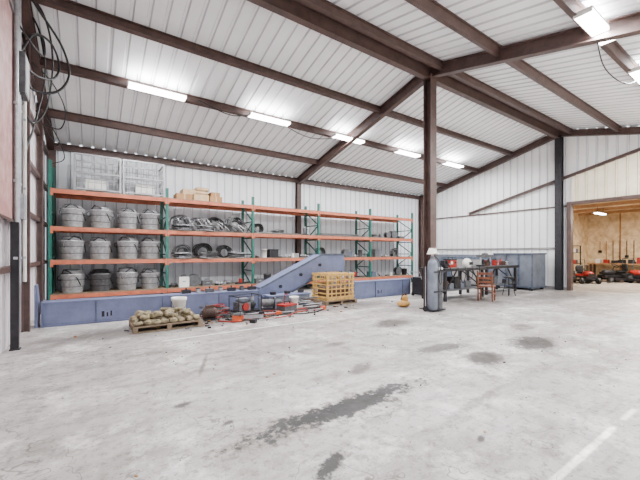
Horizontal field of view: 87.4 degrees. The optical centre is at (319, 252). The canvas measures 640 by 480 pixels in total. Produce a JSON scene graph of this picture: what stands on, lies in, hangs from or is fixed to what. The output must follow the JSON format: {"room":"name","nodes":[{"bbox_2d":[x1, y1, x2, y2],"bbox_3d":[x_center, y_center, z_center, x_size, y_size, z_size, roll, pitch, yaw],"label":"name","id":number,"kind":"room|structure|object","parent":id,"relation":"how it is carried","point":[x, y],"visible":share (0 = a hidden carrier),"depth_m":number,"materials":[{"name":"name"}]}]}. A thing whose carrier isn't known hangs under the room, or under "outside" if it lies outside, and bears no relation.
{"room":"warehouse workshop","nodes":[
{"label":"warehouse workshop","id":0,"kind":"room"},
{"bbox_2d":[0,0,13,221],"bbox_3d":[-4.386,-2.090,4.644,0.030,3.220,2.620,0,0,-34],"label":"wall panel","id":1,"kind":"object","parent":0,"point":[6,15],"visible":0.56,"depth_m":4.80,"materials":[{"name":"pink metal"}]},
{"bbox_2d":[13,0,26,283],"bbox_3d":[-4.938,-1.900,5.527,0.056,4.800,0.880,0,0,-34],"label":"conduit","id":2,"kind":"object","parent":1,"relation":"attached to","point":[20,109],"visible":0.77,"depth_m":5.31,"materials":[{"name":"metal"}]},
{"bbox_2d":[19,50,28,219],"bbox_3d":[-4.849,-1.875,5.466,0.125,2.650,0.400,0,0,-34],"label":"electrical box","id":3,"kind":"object","parent":1,"relation":"attached to","point":[23,61],"visible":0.79,"depth_m":5.35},
{"bbox_2d":[0,0,44,353],"bbox_3d":[-4.162,-1.760,4.101,0.034,6.521,14.070,0,0,-34],"label":"wall","id":4,"kind":"structure","parent":0,"point":[4,224],"depth_m":7.46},
{"bbox_2d":[46,150,417,299],"bbox_3d":[-1.139,-0.905,14.717,16.950,4.810,0.034,0,0,-34],"label":"wall","id":5,"kind":"structure","parent":0,"point":[232,188],"depth_m":13.30,"materials":[{"name":"metal"}]},
{"bbox_2d":[0,279,639,479],"bbox_3d":[6.620,1.575,11.483,26.300,0.150,14.270,0,0,-34],"label":"floor","id":6,"kind":"structure","parent":0,"point":[80,407],"depth_m":3.58,"materials":[{"name":"concrete"}]},
{"bbox_2d":[9,222,20,350],"bbox_3d":[-4.728,0.510,5.198,0.130,1.980,0.120,0,0,-34],"label":"gate post","id":7,"kind":"object","parent":6,"relation":"on","point":[14,226],"visible":1,"depth_m":5.16,"materials":[{"name":"metal"}]},
{"bbox_2d":[34,284,39,327],"bbox_3d":[-5.771,1.075,6.835,0.060,0.850,0.300,0,0,-34],"label":"steel fin","id":8,"kind":"object","parent":6,"relation":"on","point":[36,289],"visible":1,"depth_m":6.71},
{"bbox_2d":[41,288,259,327],"bbox_3d":[-3.711,1.240,8.051,4.600,0.520,0.420,0,0,-31],"label":"beam","id":9,"kind":"structure","parent":6,"relation":"on","point":[65,312],"depth_m":7.39,"materials":[{"name":"metal"}]},
{"bbox_2d":[181,284,255,293],"bbox_3d":[-2.583,0.928,8.708,1.880,0.140,0.140,0,0,-31],"label":"machine parts","id":10,"kind":"object","parent":9,"relation":"on","point":[220,289],"visible":0.99,"depth_m":8.65,"materials":[{"name":"metal"}]},
{"bbox_2d":[129,319,202,333],"bbox_3d":[-3.185,1.438,6.909,1.250,0.125,0.900,0,0,-34],"label":"wooden pallet","id":11,"kind":"object","parent":6,"relation":"on","point":[199,322],"visible":0.59,"depth_m":6.56,"materials":[{"name":"brown wood"}]},
{"bbox_2d":[129,307,199,325],"bbox_3d":[-3.193,1.272,6.900,1.238,0.241,0.898,0,0,-34],"label":"stone pile","id":12,"kind":"object","parent":11,"relation":"on","point":[167,314],"visible":1,"depth_m":6.67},
{"bbox_2d":[171,296,186,312],"bbox_3d":[-3.247,1.260,7.715,0.335,0.480,0.335,0,0,11],"label":"plastic bucket","id":13,"kind":"object","parent":6,"relation":"on","point":[179,301],"visible":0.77,"depth_m":7.60,"materials":[{"name":"plastic"}]},
{"bbox_2d":[202,305,219,320],"bbox_3d":[-2.450,1.335,7.534,0.370,0.330,0.258,0,0,-34],"label":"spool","id":14,"kind":"object","parent":6,"relation":"on","point":[209,312],"visible":1,"depth_m":7.44,"materials":[{"name":"brown metal"}]},
{"bbox_2d":[199,303,232,316],"bbox_3d":[-2.504,1.374,8.060,0.802,0.249,0.611,0,0,-34],"label":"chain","id":15,"kind":"object","parent":6,"relation":"on","point":[224,309],"visible":0.44,"depth_m":7.97,"materials":[{"name":"metal"}]},
{"bbox_2d":[48,159,412,299],"bbox_3d":[-1.540,-0.500,13.489,14.660,4.000,1.160,0,0,-34],"label":"rack","id":16,"kind":"object","parent":6,"relation":"on","point":[53,192],"depth_m":11.47,"materials":[{"name":"orange metal"}]},
{"bbox_2d":[57,269,87,292],"bbox_3d":[-7.047,0.786,9.563,0.627,0.667,0.614,0,0,4],"label":"tub","id":17,"kind":"object","parent":16,"relation":"on","point":[72,280],"visible":0.98,"depth_m":9.36,"materials":[{"name":"grey plastic"}]},
{"bbox_2d":[59,236,85,258],"bbox_3d":[-7.041,-0.154,9.530,0.614,0.668,0.627,0,0,32],"label":"tub","id":18,"kind":"object","parent":16,"relation":"on","point":[71,247],"visible":0.99,"depth_m":9.32,"materials":[{"name":"grey plastic"}]},
{"bbox_2d":[59,203,85,226],"bbox_3d":[-7.042,-1.056,9.552,0.612,0.652,0.600,0,0,-34],"label":"tub","id":19,"kind":"object","parent":16,"relation":"on","point":[73,215],"visible":0.98,"depth_m":9.35,"materials":[{"name":"grey plastic"}]},
{"bbox_2d":[73,152,120,193],"bbox_3d":[-6.631,-2.276,10.003,1.144,1.052,0.944,0,0,-34],"label":"crate","id":20,"kind":"object","parent":16,"relation":"on","point":[92,184],"visible":0.83,"depth_m":9.77,"materials":[{"name":"white metal"}]},
{"bbox_2d":[87,237,111,258],"bbox_3d":[-6.502,-0.146,9.903,0.612,0.652,0.599,0,0,-36],"label":"tub","id":21,"kind":"object","parent":16,"relation":"on","point":[99,247],"visible":0.97,"depth_m":9.70,"materials":[{"name":"grey plastic"}]},
{"bbox_2d":[88,269,112,291],"bbox_3d":[-6.497,0.794,9.925,0.612,0.652,0.600,0,0,-34],"label":"tub","id":22,"kind":"object","parent":16,"relation":"on","point":[100,280],"visible":1,"depth_m":9.72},
{"bbox_2d":[86,205,114,227],"bbox_3d":[-6.497,-1.059,9.944,0.619,0.659,0.606,0,0,-7],"label":"tub","id":23,"kind":"object","parent":16,"relation":"on","point":[100,216],"visible":0.97,"depth_m":9.74,"materials":[{"name":"grey plastic"}]},
{"bbox_2d":[114,236,138,258],"bbox_3d":[-5.908,-0.162,10.314,0.641,0.683,0.628,0,0,-11],"label":"tub","id":24,"kind":"object","parent":16,"relation":"on","point":[127,247],"visible":1,"depth_m":10.09,"materials":[{"name":"grey plastic"}]},
{"bbox_2d":[115,267,138,289],"bbox_3d":[-5.933,0.780,10.313,0.625,0.679,0.638,0,0,25],"label":"tub","id":25,"kind":"object","parent":16,"relation":"on","point":[126,277],"visible":1,"depth_m":10.09,"materials":[{"name":"grey plastic"}]},
{"bbox_2d":[117,208,138,228],"bbox_3d":[-5.918,-1.049,10.332,0.599,0.638,0.586,0,0,-39],"label":"tub","id":26,"kind":"object","parent":16,"relation":"on","point":[127,218],"visible":0.96,"depth_m":10.13,"materials":[{"name":"grey plastic"}]},
{"bbox_2d":[121,159,164,196],"bbox_3d":[-5.657,-2.276,10.670,1.144,1.052,0.944,0,0,-34],"label":"crate","id":27,"kind":"object","parent":16,"relation":"on","point":[142,189],"visible":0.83,"depth_m":10.50,"materials":[{"name":"white metal"}]},
{"bbox_2d":[139,209,159,229],"bbox_3d":[-5.408,-1.047,10.659,0.595,0.634,0.583,0,0,-24],"label":"tub","id":28,"kind":"object","parent":16,"relation":"on","point":[149,219],"visible":0.98,"depth_m":10.45,"materials":[{"name":"grey plastic"}]},
{"bbox_2d":[139,268,160,288],"bbox_3d":[-5.403,0.803,10.657,0.596,0.634,0.584,0,0,-18],"label":"tub","id":29,"kind":"object","parent":16,"relation":"on","point":[149,277],"visible":1,"depth_m":10.45,"materials":[{"name":"grey plastic"}]},
{"bbox_2d":[139,237,161,258],"bbox_3d":[-5.410,-0.159,10.671,0.637,0.678,0.624,0,0,-15],"label":"tub","id":30,"kind":"object","parent":16,"relation":"on","point":[149,247],"visible":1,"depth_m":10.45,"materials":[{"name":"grey plastic"}]},
{"bbox_2d":[171,252,191,258],"bbox_3d":[-4.577,0.076,11.090,0.643,0.224,0.643,0,0,35],"label":"coiled hose","id":31,"kind":"object","parent":16,"relation":"on","point":[178,255],"visible":1,"depth_m":10.86,"materials":[{"name":"black rubber"}]},
{"bbox_2d":[171,224,192,230],"bbox_3d":[-4.563,-0.834,11.073,0.643,0.224,0.643,0,0,24],"label":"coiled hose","id":32,"kind":"object","parent":16,"relation":"on","point":[183,227],"visible":0.94,"depth_m":10.86,"materials":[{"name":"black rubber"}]},
{"bbox_2d":[173,189,221,201],"bbox_3d":[-4.177,-1.930,11.499,1.500,0.360,0.503,0,0,-34],"label":"cardboard boxes","id":33,"kind":"object","parent":16,"relation":"on","point":[189,194],"visible":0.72,"depth_m":11.22,"materials":[{"name":"cardboard"}]},
{"bbox_2d":[194,187,208,194],"bbox_3d":[-4.119,-2.103,11.540,0.534,0.275,0.483,0,0,-34],"label":"cardboard box","id":34,"kind":"object","parent":33,"relation":"on","point":[199,190],"visible":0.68,"depth_m":11.35,"materials":[{"name":"cardboard"}]},
{"bbox_2d":[195,225,215,231],"bbox_3d":[-3.922,-0.840,11.552,0.678,0.236,0.679,0,0,2],"label":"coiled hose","id":35,"kind":"object","parent":16,"relation":"on","point":[210,228],"visible":0.91,"depth_m":11.29,"materials":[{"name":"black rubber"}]},
{"bbox_2d":[169,274,245,286],"bbox_3d":[-3.895,0.931,11.698,2.547,0.422,0.588,0,0,-34],"label":"assorted parts","id":36,"kind":"object","parent":16,"relation":"in","point":[193,279],"visible":0.98,"depth_m":11.34,"materials":[{"name":"metal"}]},
{"bbox_2d":[197,251,218,258],"bbox_3d":[-3.863,0.064,11.574,0.714,0.248,0.714,0,0,-30],"label":"coiled hose","id":37,"kind":"object","parent":16,"relation":"on","point":[202,254],"visible":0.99,"depth_m":11.31,"materials":[{"name":"black rubber"}]},
{"bbox_2d":[172,217,250,232],"bbox_3d":[-3.590,-0.970,11.648,2.860,0.462,0.246,0,0,-34],"label":"hoses","id":38,"kind":"object","parent":16,"relation":"on","point":[175,217],"visible":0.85,"depth_m":11.61,"materials":[{"name":"black rubber"}]},
{"bbox_2d":[56,278,410,299],"bbox_3d":[-1.121,1.440,14.691,16.950,0.120,0.030,0,0,-34],"label":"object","id":39,"kind":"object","parent":16,"relation":"attached to","point":[410,278],"depth_m":11.52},
{"bbox_2d":[227,252,244,257],"bbox_3d":[-3.045,0.076,12.142,0.643,0.224,0.643,0,0,-22],"label":"coiled hose","id":40,"kind":"object","parent":16,"relation":"on","point":[231,254],"visible":1,"depth_m":11.92,"materials":[{"name":"black rubber"}]},
{"bbox_2d":[254,273,270,282],"bbox_3d":[-1.476,0.956,13.297,2.489,0.371,0.524,0,0,-34],"label":"tools","id":41,"kind":"object","parent":16,"relation":"on","point":[266,275],"visible":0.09,"depth_m":12.56,"materials":[{"name":"grey metal"}]},
{"bbox_2d":[271,230,284,232],"bbox_3d":[-1.700,-0.823,13.451,0.571,0.199,0.571,0,0,31],"label":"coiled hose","id":42,"kind":"object","parent":16,"relation":"on","point":[272,231],"visible":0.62,"depth_m":13.24,"materials":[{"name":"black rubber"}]},
{"bbox_2d":[254,232,302,234],"bbox_3d":[-1.584,-0.755,13.092,2.180,0.048,0.323,0,0,-34],"label":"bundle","id":43,"kind":"object","parent":16,"relation":"on","point":[254,232],"visible":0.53,"depth_m":12.88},
{"bbox_2d":[254,249,307,257],"bbox_3d":[-1.553,0.026,13.247,2.369,0.352,0.505,0,0,-30],"label":"tools","id":44,"kind":"object","parent":16,"relation":"on","point":[266,253],"visible":0.89,"depth_m":12.95,"materials":[{"name":"metal"}]},
{"bbox_2d":[316,233,363,236],"bbox_3d":[0.905,-0.787,14.970,2.509,0.111,0.536,0,0,-34],"label":"bundle","id":45,"kind":"object","parent":16,"relation":"on","point":[322,234],"visible":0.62,"depth_m":14.62,"materials":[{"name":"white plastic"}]},
{"bbox_2d":[336,270,359,277],"bbox_3d":[1.198,0.937,15.030,1.584,0.365,0.327,0,0,-41],"label":"assorted tools","id":46,"kind":"object","parent":16,"relation":"on","point":[355,270],"visible":0.34,"depth_m":15.10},
{"bbox_2d":[341,249,362,256],"bbox_3d":[1.246,0.013,15.211,1.545,0.376,0.581,0,0,-34],"label":"tools","id":47,"kind":"object","parent":16,"relation":"on","point":[346,252],"visible":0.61,"depth_m":15.11,"materials":[{"name":"metal"}]},
{"bbox_2d":[372,234,380,237],"bbox_3d":[2.673,-0.823,16.260,0.571,0.199,0.571,0,0,2],"label":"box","id":48,"kind":"object","parent":16,"relation":"on","point":[373,235],"visible":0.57,"depth_m":16.03,"materials":[{"name":"grey metal"}]},
{"bbox_2d":[367,249,395,256],"bbox_3d":[2.935,0.013,16.345,1.613,0.378,0.570,0,0,-34],"label":"assorted parts","id":49,"kind":"object","parent":16,"relation":"in","point":[375,252],"visible":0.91,"depth_m":15.97,"materials":[{"name":"grey metal"}]},
{"bbox_2d":[366,267,406,276],"bbox_3d":[3.368,0.931,16.622,2.660,0.422,0.557,0,0,-34],"label":"assorted parts","id":50,"kind":"object","parent":16,"relation":"in","point":[396,271],"visible":0.98,"depth_m":16.87,"materials":[{"name":"grey metal"}]},
{"bbox_2d":[383,230,404,237],"bbox_3d":[3.675,-0.930,16.895,1.384,0.400,0.413,0,0,-38],"label":"assorted parts","id":51,"kind":"object","parent":16,"relation":"in","point":[391,234],"visible":0.91,"depth_m":16.70,"materials":[{"name":"grey metal"}]},
{"bbox_2d":[216,311,244,317],"bbox_3d":[-2.133,1.460,7.806,0.846,0.080,0.344,0,0,-34],"label":"tools","id":52,"kind":"object","parent":6,"relation":"on","point":[218,315],"visible":0.52,"depth_m":7.75,"materials":[{"name":"red metal"}]},
{"bbox_2d":[228,293,261,313],"bbox_3d":[-1.868,1.274,8.392,0.468,0.452,0.700,0,0,44],"label":"pump","id":53,"kind":"object","parent":6,"relation":"on","point":[242,303],"visible":0.91,"depth_m":8.26,"materials":[{"name":"metal"}]},
{"bbox_2d":[226,310,263,320],"bbox_3d":[-1.662,1.395,7.455,0.851,0.210,0.204,0,0,-11],"label":"chainsaw","id":54,"kind":"object","parent":6,"relation":"on","point":[237,316],"visible":0.94,"depth_m":7.39,"materials":[{"name":"orange paint"}]},
{"bbox_2d":[238,318,274,322],"bbox_3d":[-1.386,1.460,7.357,0.680,0.080,0.545,0,0,7],"label":"tools","id":55,"kind":"object","parent":6,"relation":"on","point":[251,320],"visible":0.88,"depth_m":7.18,"materials":[{"name":"metal"}]},
{"bbox_2d":[218,309,322,321],"bbox_3d":[-1.026,1.485,8.137,2.922,0.024,0.826,0,0,-34],"label":"hoses","id":56,"kind":"object","parent":6,"relation":"on","point":[321,309],"visible":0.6,"depth_m":7.94,"materials":[{"name":"rubber"}]},
{"bbox_2d":[255,294,287,310],"bbox_3d":[-1.268,1.284,8.764,0.820,0.433,0.360,0,0,-17],"label":"winch","id":57,"kind":"object","parent":6,"relation":"on","point":[270,303],"visible":0.86,"depth_m":8.67,"materials":[{"name":"metal"}]},
{"bbox_2d":[249,310,293,314],"bbox_3d":[-1.235,1.460,8.202,1.312,0.080,0.536,0,0,-34],"label":"tools","id":58,"kind":"object","parent":6,"relation":"on","point":[276,312],"visible":0.66,"depth_m":8.12,"materials":[{"name":"orange paint"}]},
{"bbox_2d":[276,301,296,313],"bbox_3d":[-0.838,1.360,8.516,0.300,0.280,0.460,0,0,38],"label":"box","id":59,"kind":"object","parent":6,"relation":"on","point":[288,306],"visible":0.98,"depth_m":8.39,"materials":[{"name":"red paint"}]},
{"bbox_2d":[263,289,310,307],"bbox_3d":[-0.937,1.290,9.599,1.340,0.420,0.420,0,0,-34],"label":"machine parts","id":60,"kind":"object","parent":6,"relation":"on","point":[279,296],"visible":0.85,"depth_m":9.43,"materials":[{"name":"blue metal"}]},
{"bbox_2d":[289,296,298,307],"bbox_3d":[-0.694,1.330,8.978,0.251,0.340,0.251,0,0,11],"label":"plastic bucket","id":61,"kind":"object","parent":6,"relation":"on","point":[293,299],"visible":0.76,"depth_m":8.89,"materials":[{"name":"plastic"}]},
{"bbox_2d":[255,254,344,298],"bbox_3d":[-0.581,0.759,10.540,3.050,1.481,0.550,0,0,-34],"label":"chute","id":62,"kind":"object","parent":6,"relation":"on","point":[294,277],"visible":0.76,"depth_m":10.31,"materials":[{"name":"blue paint"}]},
{"bbox_2d":[298,297,321,306],"bbox_3d":[-0.413,1.365,9.370,0.474,0.265,0.949,0,0,41],"label":"pile","id":63,"kind":"object","parent":6,"relation":"on","point":[305,300],"visible":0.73,"depth_m":9.29,"materials":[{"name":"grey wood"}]},
{"bbox_2d":[294,305,325,312],"bbox_3d":[-0.266,1.460,8.702,1.028,0.080,0.329,0,0,-34],"label":"pile","id":64,"kind":"object","parent":6,"relation":"on","point":[319,307],"visible":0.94,"depth_m":8.73,"materials":[{"name":"metal"}]},
{"bbox_2d":[0,0,639,331],"bbox_3d":[2.838,-1.750,8.900,16.920,6.499,14.000,0,0,-34],"label":"steel frame","id":65,"kind":"object","parent":6,"relation":"on","point":[324,17],"visible":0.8,"depth_m":8.85,"materials":[{"name":"metal"}]},
{"bbox_2d":[20,0,70,163],"bbox_3d":[-6.063,-3.153,7.662,0.694,2.727,5.511,0,0,-34],"label":"hanging cables","id":66,"kind":"object","parent":65,"relation":"hanging from","point":[42,37],"visible":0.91,"depth_m":6.40,"materials":[{"name":"black rubber"}]},
{"bbox_2d":[198,43,639,138],"bbox_3d":[2.334,-3.792,8.878,10.277,0.436,4.114,0,0,20],"label":"power cord","id":67,"kind":"object","parent":65,"relation":"attached to","point":[597,43],"visible":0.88,"depth_m":7.37,"materials":[{"name":"black rubber"}]},
{"bbox_2d":[310,298,356,305],"bbox_3d":[0.397,1.438,10.173,1.150,0.125,0.900,0,0,-34],"label":"wooden pallet","id":68,"kind":"object","parent":6,"relation":"on","point":[354,300],"visible":0.52,"depth_m":9.85,"materials":[{"name":"brown wood"}]},
{"bbox_2d":[312,272,354,300],"bbox_3d":[0.396,0.988,10.166,1.020,0.775,0.820,0,0,-34],"label":"wooden crate","id":69,"kind":"object","parent":68,"relation":"on","point":[328,292],"visible":0.95,"depth_m":9.95,"materials":[{"name":"brown wood"}]},
{"bbox_2d":[74,301,625,476],"bbox_3d":[0.941,1.486,6.327,9.198,0.028,6.907,0,0,-34],"label":"debris","id":70,"kind":"object","parent":6,"relation":"on","point":[268,315],"visible":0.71,"depth_m":6.83,"materials":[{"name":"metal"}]},
{"bbox_2d":[347,278,409,298],"bbox_3d":[2.096,1.210,11.682,2.591,0.580,0.420,0,0,-33],"label":"cabinet","id":71,"kind":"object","parent":6,"relation":"on","point":[363,289],"depth_m":11.46,"materials":[{"name":"metal"}]},
{"bbox_2d":[397,293,409,306],"bbox_3d":[2.325,1.313,9.350,0.380,0.372,0.293,0,0,-34],"label":"canvas bag","id":72,"kind":"object","parent":6,"relation":"on","point":[403,302],"visible":1,"depth_m":9.28,"materials":[{"name":"beige fabric"}]},
{"bbox_2d":[410,271,421,295],"bbox_3d":[3.552,1.069,11.704,0.754,0.859,0.480,0,0,-34],"label":"cart","id":73,"kind":"object","parent":6,"relation":"on","point":[416,281],"visible":0.43,"depth_m":11.58,"materials":[{"name":"metal"}]},
{"bbox_2d":[423,254,445,311],"bbox_3d":[2.973,0.765,8.641,0.560,1.470,0.340,0,0,-34],"label":"gas cylinder","id":74,"kind":"object","parent":6,"relation":"on","point":[435,290],"visible":1,"depth_m":8.52,"materials":[{"name":"metal"}]},
{"bbox_2d":[427,248,439,253],"bbox_3d":[2.890,-0.050,8.559,0.290,0.155,0.331,0,0,-34],"label":"hard hat","id":75,"kind":"object","parent":74,"relation":"on","point":[431,250],"visible":0.99,"depth_m":8.48,"materials":[{"name":"white plastic"}]},
{"bbox_2d":[419,266,486,301],"bbox_3d":[4.479,0.990,11.247,2.300,1.020,1.000,0,0,-34],"label":"table","id":76,"kind":"object","parent":6,"relation":"on","point":[448,285],"visible":0.6,"depth_m":10.99,"materials":[{"name":"metal"}]},
{"bbox_2d":[440,261,452,267],"bbox_3d":[4.005,0.360,10.620,0.430,0.240,0.200,0,0,-34],"label":"bench vise","id":77,"kind":"object","parent":76,"relation":"on","point":[444,264],"visible":0.87,"depth_m":10.53,"materials":[{"name":"metal"}]},
{"bbox_2d":[443,257,456,267],"bbox_3d":[4.371,0.304,11.228,0.380,0.352,0.270,0,0,-34],"label":"machine","id":78,"kind":"object","parent":76,"relation":"on","point":[450,261],"visible":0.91,"depth_m":11.13,"materials":[{"name":"red paint"}]},
{"bbox_2d":[450,267,479,286],"bbox_3d":[4.669,0.755,10.705,1.624,0.616,0.078,0,0,-34],"label":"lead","id":79,"kind":"object","parent":76,"relation":"attached to","point":[465,267],"visible":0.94,"depth_m":10.60,"materials":[{"name":"black rubber"}]},
{"bbox_2d":[462,258,472,266],"bbox_3d":[5.023,0.330,11.426,0.300,0.300,0.320,0,0,-34],"label":"helmet","id":80,"kind":"object","parent":76,"relation":"on","point":[466,262],"visible":0.9,"depth_m":11.32,"materials":[{"name":"white plastic"}]},
{"bbox_2d":[437,254,492,282],"bbox_3d":[7.099,0.790,17.041,0.450,1.420,3.900,0,0,-34],"label":"cabinet","id":81,"kind":"object","parent":6,"relation":"on","point":[460,258],"visible":0.14,"depth_m":16.88,"materials":[{"name":"blue metal"}]},
{"bbox_2d":[477,271,495,301],"bbox_3d":[5.234,1.025,10.543,0.460,0.953,0.532,0,0,37],"label":"wooden chair","id":82,"kind":"object","parent":6,"relation":"on","point":[491,286],"visible":1,"depth_m":10.44,"materials":[{"name":"brown wood"}]},
{"bbox_2d":[466,265,518,294],"bbox_3d":[6.622,0.990,12.897,2.300,1.020,0.900,0,0,-34],"label":"bench","id":83,"kind":"object","parent":6,"relation":"on","point":[497,280],"visible":0.63,"depth_m":12.76,"materials":[{"name":"metal"}]},
{"bbox_2d":[476,253,493,265],"bbox_3d":[6.153,0.236,12.515,0.906,0.488,0.320,0,0,-34],"label":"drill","id":84,"kind":"object","parent":83,"relation":"on","point":[483,255],"visible":0.98,"depth_m":12.36,"materials":[{"name":"metal"}]},
{"bbox_2d":[481,258,508,265],"bbox_3d":[6.804,0.350,13.104,2.133,0.260,0.392,0,0,-34],"label":"tools","id":85,"kind":"object","parent":83,"relation":"on","point":[483,262],"visible":0.86,"depth_m":12.93,"materials":[{"name":"red metal"}]},
{"bbox_2d":[502,276,515,295],"bbox_3d":[6.677,1.171,11.843,0.336,0.662,0.336,0,0,-7],"label":"stool","id":86,"kind":"object","parent":6,"relation":"on","point":[506,277],"visible":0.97,"depth_m":11.78,"materials":[{"name":"black metal"}]},
{"bbox_2d":[493,253,546,290],"bbox_3d":[8.411,0.750,14.152,1.170,1.500,1.610,0,0,-34],"label":"cabinet","id":87,"kind":"object","parent":6,"relation":"on","point":[531,272],"visible":0.8,"depth_m":13.57,"materials":[{"name":"blue metal"}]},
{"bbox_2d":[573,245,581,272],"bbox_3d":[13.449,0.545,18.104,2.250,1.910,0.420,0,0,-34],"label":"storage shelf","id":88,"kind":"object","parent":6,"relation":"on","point":[574,250],"visible":0.18,"depth_m":18.34,"materials":[{"name":"metal"}]},
{"bbox_2d":[573,260,601,283],"bbox_3d":[13.247,0.919,16.774,0.935,1.161,1.294,0,0,12],"label":"riding mower","id":89,"kind":"object","parent":6,"relation":"on","point":[582,276],"visible":0.91,"depth_m":16.46,"materials":[{"name":"red metal"}]},
{"bbox_2d":[587,258,639,276],"bbox_3d":[16.874,0.873,18.765,0.750,1.253,2.900,0,0,-34],"label":"workbench","id":90,"kind":"object","parent":6,"relation":"on","point":[597,261],"visible":0.86,"depth_m":19.03,"materials":[{"name":"wood"}]},
{"bbox_2d":[598,241,635,262],"bbox_3d":[17.268,-0.033,18.853,0.060,1.334,2.560,0,0,-34],"label":"tools","id":91,"kind":"object","parent":90,"relation":"on","point":[599,251],"visible":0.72,"depth_m":19.23,"materials":[{"name":"wood"}]},
{"bbox_2d":[596,258,635,282],"bbox_3d":[15.272,0.885,17.358,1.370,1.230,0.990,0,0,2],"label":"riding mower","id":92,"kind":"object","parent":6,"relation":"on","point":[610,276],"visible":0.95,"depth_m":17.16,"materials":[{"name":"black metal"}]},
{"bbox_2d":[624,270,639,282],"bbox_3d":[16.051,0.885,16.554,0.990,1.230,1.370,0,0,-13],"label":"riding mower","id":93,"kind":"object","parent":6,"relation":"on","point":[636,273],"visible":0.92,"depth_m":16.77,"materials":[{"name":"red metal"}]},
{"bbox_2d":[21,0,639,195],"bbox_3d":[2.845,-4.189,8.899,16.950,1.764,14.070,0,0,-34],"label":"ceiling","id":94,"kind":"structure","parent":0,"point":[243,29],"depth_m":8.71,"materials":[{"name":"metal"}]},
{"bbox_2d":[127,80,186,101],"bbox_3d":[-3.962,-4.071,8.194,1.300,0.332,0.260,0,0,-34],"label":"fluorescent light","id":95,"kind":"object","parent":94,"relation":"hanging from","point":[130,84],"visible":1,"depth_m":8.12,"materials":[{"name":"white plastic"}]},
{"bbox_2d":[247,106,290,125],"bbox_3d":[-1.487,-4.071,9.889,1.300,0.332,0.260,0,0,-34],"label":"fluorescent light","id":96,"kind":"object","parent":94,"relation":"hanging from","point":[251,114],"visible":0.95,"depth_m":9.81,"materials":[{"name":"white plastic"}]},
{"bbox_2d":[331,133,364,143],"bbox_3d":[0.988,-4.071,11.584,1.300,0.332,0.260,0,0,-34],"label":"fluorescent light","id":97,"kind":"object","parent":94,"relation":"attached to","point":[335,135],"visible":0.84,"depth_m":11.44,"materials":[{"name":"white plastic"}]},
{"bbox_2d":[393,144,420,157],"bbox_3d":[3.463,-4.071,13.279,1.300,0.332,0.260,0,0,-34],"label":"fluorescent light","id":98,"kind":"object","parent":94,"relation":"hanging from","point":[399,151],"visible":1,"depth_m":13.16,"materials":[{"name":"white plastic"}]},
{"bbox_2d":[441,161,463,167],"bbox_3d":[5.939,-4.071,14.974,1.300,0.332,0.260,0,0,-34],"label":"fluorescent light","id":99,"kind":"object","parent":94,"relation":"hanging from","point":[448,163],"visible":1,"depth_m":14.86,"materials":[{"name":"white plastic"}]},
{"bbox_2d":[573,5,616,45],"bbox_3d":[4.837,-4.024,5.857,1.300,0.239,0.260,0,0,-34],"label":"fluorescent light","id":100,"kind":"object","parent":94,"relation":"attached to","point":[589,18],"visible":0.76,"depth_m":5.68,"materials":[{"name":"white plastic"}]},
{"bbox_2d":[628,63,639,83],"bbox_3d":[7.312,-4.024,7.552,1.300,0.239,0.260,0,0,-34],"label":"fluorescent light","id":101,"kind":"object","parent":94,"relation":"attached to","point":[635,72],"visible":0.98,"depth_m":7.30,"materials":[{"name":"white plastic"}]},
{"bbox_2d":[437,126,639,286],"bbox_3d":[9.852,-1.759,13.696,0.034,6.517,14.070,0,0,-34],"label":"wall","id":102,"kind":"structure","parent":0,"point":[531,169],"depth_m":15.01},
{"bbox_2d":[437,247,554,249],"bbox_3d":[7.907,-0.195,16.455,0.040,0.070,6.920,0,0,-34],"label":"trim","id":103,"kind":"structure","parent":102,"relation":"attached to","point":[549,247],"depth_m":15.92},
{"bbox_2d":[437,205,566,218],"bbox_3d":[7.952,-1.890,16.389,0.040,0.060,7.080,0,0,-34],"label":"trim","id":104,"kind":"structure","parent":102,"relation":"attached to","point":[564,205],"depth_m":15.48,"materials":[{"name":"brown metal"}]},
{"bbox_2d":[544,286,566,289],"bbox_3d":[7.916,1.440,16.467,0.030,0.120,7.250,0,0,-34],"label":"baseboard","id":105,"kind":"structure","parent":102,"relation":"attached to","point":[547,287],"depth_m":13.94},
{"bbox_2d":[567,194,639,290],"bbox_3d":[11.200,-0.270,11.698,0.240,3.540,4.330,0,0,-34],"label":"door frame","id":106,"kind":"structure","parent":102,"relation":"in","point":[569,204],"depth_m":13.34,"materials":[{"name":"brown metal"}]},
{"bbox_2d":[573,213,587,270],"bbox_3d":[12.593,-0.450,17.894,9.000,3.900,0.100,0,0,-34],"label":"wall","id":107,"kind":"structure","parent":0,"point":[580,223],"depth_m":19.79,"materials":[{"name":"beige paint"}]},
{"bbox_2d":[571,151,639,201],"bbox_3d":[11.136,-3.048,11.655,0.034,2.017,4.050,0,0,-34],"label":"wall panel","id":108,"kind":"object","parent":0,"point":[620,177],"visible":1,"depth_m":12.33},
{"bbox_2d":[573,199,639,215],"bbox_3d":[14.768,-2.275,14.717,9.000,0.250,7.600,0,0,-34],"label":"ceiling","id":109,"kind":"structure","parent":0,"point":[632,205],"depth_m":16.46,"materials":[{"name":"beige paint"}]},
{"bbox_2d":[593,207,606,214],"bbox_3d":[13.994,-2.120,16.733,1.200,0.360,0.200,0,0,-34],"label":"light","id":110,"kind":"object","parent":109,"relation":"hanging from","point":[597,212],"visible":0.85,"depth_m":16.50,"materials":[{"name":"metal"}]},
{"bbox_2d":[588,212,639,275],"bbox_3d":[18.522,-0.450,17.288,0.100,3.900,7.600,0,0,-34],"label":"wall","id":111,"kind":"structure","parent":0,"point":[601,228],"depth_m":19.45,"materials":[{"name":"beige paint"}]},
{"bbox_2d":[619,213,620,269],"bbox_3d":[18.432,-0.400,17.287,0.050,3.800,4.560,0,0,-34],"label":"trim","id":112,"kind":"structure","parent":111,"relation":"attached to","point":[619,213],"depth_m":19.12,"materials":[{"name":"wood"}]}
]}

